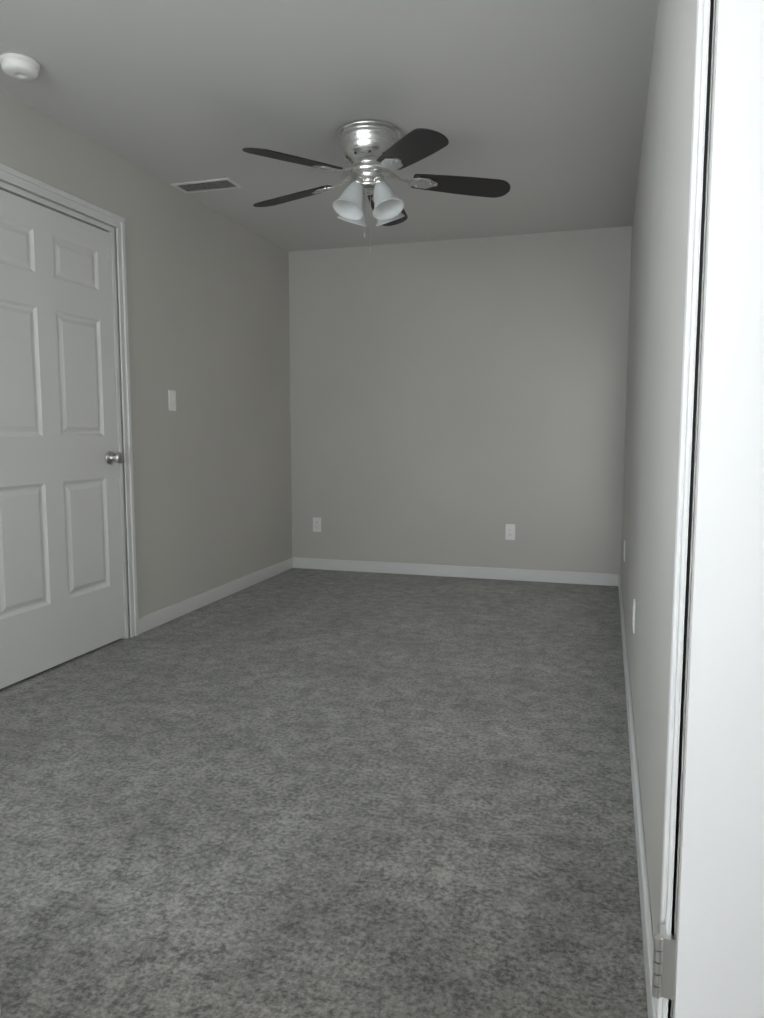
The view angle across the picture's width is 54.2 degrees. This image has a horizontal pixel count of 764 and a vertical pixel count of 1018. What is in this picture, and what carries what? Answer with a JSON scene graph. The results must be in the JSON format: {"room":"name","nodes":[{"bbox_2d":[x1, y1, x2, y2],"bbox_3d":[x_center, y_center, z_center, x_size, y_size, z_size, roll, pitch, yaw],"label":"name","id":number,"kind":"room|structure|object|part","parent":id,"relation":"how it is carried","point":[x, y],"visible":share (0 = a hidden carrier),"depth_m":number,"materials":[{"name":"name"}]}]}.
{"room":"empty bedroom","nodes":[
{"label":"empty bedroom","id":0,"kind":"room"},
{"bbox_2d":[0,89,291,637],"bbox_3d":[-1.217,-0.597,4.352,0.120,2.440,3.096,2,6,17],"label":"wall","id":1,"kind":"structure","parent":0,"point":[208,309],"depth_m":4.42,"materials":[{"name":"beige paint"}]},
{"bbox_2d":[168,390,175,410],"bbox_3d":[-1.181,-0.614,4.224,0.021,0.115,0.070,2,6,17],"label":"light switch","id":2,"kind":"object","parent":1,"relation":"attached to","point":[172,399],"visible":1,"depth_m":4.22,"materials":[{"name":"white plastic"}]},
{"bbox_2d":[138,557,292,633],"bbox_3d":[-1.007,0.527,4.935,0.013,0.085,2.083,2,6,17],"label":"baseboard","id":3,"kind":"structure","parent":1,"relation":"attached to","point":[164,615],"depth_m":4.65,"materials":[{"name":"white wood"}]},
{"bbox_2d":[0,568,647,1017],"bbox_3d":[0.447,0.953,1.687,4.926,0.100,7.756,2,6,17],"label":"floor","id":4,"kind":"structure","parent":0,"point":[296,792],"depth_m":2.11,"materials":[{"name":"carpet"}]},
{"bbox_2d":[0,0,658,251],"bbox_3d":[0.447,-1.574,1.428,4.926,0.100,7.756,2,6,17],"label":"ceiling","id":5,"kind":"structure","parent":0,"point":[539,106],"depth_m":3.05,"materials":[{"name":"grey paint"}]},
{"bbox_2d":[0,53,39,80],"bbox_3d":[-1.348,-1.639,2.775,0.138,0.046,0.138,2,6,17],"label":"smoke detector","id":6,"kind":"object","parent":5,"relation":"attached to","point":[20,66],"visible":1,"depth_m":2.74,"materials":[{"name":"white plastic"}]},
{"bbox_2d":[171,178,241,193],"bbox_3d":[-0.976,-1.799,4.153,0.360,0.008,0.160,2,6,17],"label":"ceiling vent","id":7,"kind":"object","parent":5,"relation":"in","point":[207,185],"visible":1,"depth_m":4.15,"materials":[{"name":"white metal"}]},
{"bbox_2d":[242,120,509,253],"bbox_3d":[-0.061,-1.461,3.491,1.266,0.544,1.242,2,6,17],"label":"ceiling fan","id":8,"kind":"object","parent":5,"relation":"hanging from","point":[374,152],"visible":1,"depth_m":3.36,"materials":[{"name":"silver metal"}]},
{"label":"blade","id":9,"kind":"part","parent":8,"relation":"part of","materials":[{"name":"black wood"}]},
{"bbox_3d":[-0.433,-1.531,3.656,0.464,0.006,0.154,0,17,30],"label":"blade","id":10,"kind":"part","parent":8,"relation":"part of","materials":[{"name":"black wood"}]},
{"bbox_3d":[-0.133,-1.414,3.385,0.148,0.139,0.148,28,-14,-40],"label":"lamp shade","id":11,"kind":"part","parent":8,"relation":"part of","materials":[{"name":"white glass"}]},
{"bbox_3d":[-0.125,-1.429,3.526,0.148,0.139,0.148,-5,33,-41],"label":"lamp shade","id":12,"kind":"part","parent":8,"relation":"part of","materials":[{"name":"white glass"}]},
{"bbox_3d":[0.030,-1.552,3.864,0.154,0.006,0.464,-11,0,12],"label":"blade","id":13,"kind":"part","parent":8,"relation":"part of","materials":[{"name":"black"}]},
{"bbox_3d":[0.010,-1.413,3.377,0.148,0.139,0.148,-5,-17,-41],"label":"lamp shade","id":14,"kind":"part","parent":8,"relation":"part of","materials":[{"name":"white glass"}]},
{"bbox_3d":[0.018,-1.428,3.518,0.148,0.139,0.148,-35,27,-34],"label":"lamp shade","id":15,"kind":"part","parent":8,"relation":"part of","materials":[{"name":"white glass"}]},
{"bbox_3d":[0.120,-1.469,3.050,0.154,0.006,0.464,10,4,-26],"label":"blade","id":16,"kind":"part","parent":8,"relation":"part of","materials":[{"name":"black wood"}]},
{"label":"blade","id":17,"kind":"part","parent":8,"relation":"part of","materials":[{"name":"black wood"}]},
{"bbox_2d":[288,226,631,574],"bbox_3d":[0.494,-0.716,5.510,2.726,2.440,0.120,2,6,17],"label":"wall","id":18,"kind":"structure","parent":0,"point":[457,402],"depth_m":5.41,"materials":[{"name":"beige paint"}]},
{"bbox_2d":[313,517,320,531],"bbox_3d":[-0.509,0.123,5.832,0.070,0.115,0.008,2,6,17],"label":"electrical outlet","id":19,"kind":"object","parent":18,"relation":"attached to","point":[316,524],"visible":1,"depth_m":5.83,"materials":[{"name":"white plastic"}]},
{"bbox_2d":[293,557,618,585],"bbox_3d":[0.475,0.462,5.567,2.486,0.085,0.013,2,6,17],"label":"baseboard","id":20,"kind":"structure","parent":18,"relation":"attached to","point":[604,579],"depth_m":5.53,"materials":[{"name":"white wood"}]},
{"bbox_2d":[505,524,514,539],"bbox_3d":[0.929,0.167,5.402,0.070,0.115,0.008,2,6,17],"label":"electrical outlet","id":21,"kind":"object","parent":18,"relation":"attached to","point":[509,531],"visible":1,"depth_m":5.40,"materials":[{"name":"white plastic"}]},
{"bbox_2d":[621,0,716,1010],"bbox_3d":[1.101,-0.460,3.019,0.120,2.440,4.326,2,6,17],"label":"wall","id":22,"kind":"structure","parent":0,"point":[657,302],"depth_m":1.80,"materials":[{"name":"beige paint"}]},
{"bbox_2d":[632,599,635,632],"bbox_3d":[0.924,0.393,2.739,0.008,0.115,0.070,2,6,17],"label":"electrical outlet","id":23,"kind":"object","parent":22,"relation":"attached to","point":[633,617],"visible":1,"depth_m":2.71,"materials":[{"name":"white plastic"}]},
{"bbox_2d":[618,574,656,1017],"bbox_3d":[1.047,0.706,3.189,0.013,0.085,4.261,2,6,17],"label":"baseboard","id":24,"kind":"structure","parent":22,"relation":"attached to","point":[647,933],"depth_m":1.82,"materials":[{"name":"white wood"}]},
{"bbox_2d":[652,0,763,1017],"bbox_3d":[0.335,-0.057,0.554,0.150,2.141,1.022,2,6,17],"label":"door","id":25,"kind":"structure","parent":22,"relation":"attached to","point":[720,951],"depth_m":0.99,"materials":[{"name":"white wood"}]},
{"bbox_3d":[-2.300,-0.230,0.772,0.120,2.440,4.420,2,6,17],"label":"wall","id":26,"kind":"structure","parent":0,"visible":0},
{"bbox_2d":[0,189,124,688],"bbox_3d":[-1.457,-0.302,3.336,0.118,2.032,0.919,2,6,17],"label":"door","id":27,"kind":"structure","parent":26,"relation":"in","point":[61,567],"depth_m":3.35,"materials":[{"name":"white wood"}]},
{"bbox_3d":[-1.323,-0.255,3.709,0.073,0.068,0.068,2,6,17],"label":"knob","id":28,"kind":"part","parent":27,"relation":"part of","materials":[{"name":"silver metal"}]},
{"bbox_2d":[0,163,138,638],"bbox_3d":[-1.515,-0.344,3.350,0.138,2.141,1.097,2,6,17],"label":"door frame","id":29,"kind":"structure","parent":26,"relation":"attached to","point":[9,175],"depth_m":3.76,"materials":[{"name":"white wood"}]}
]}

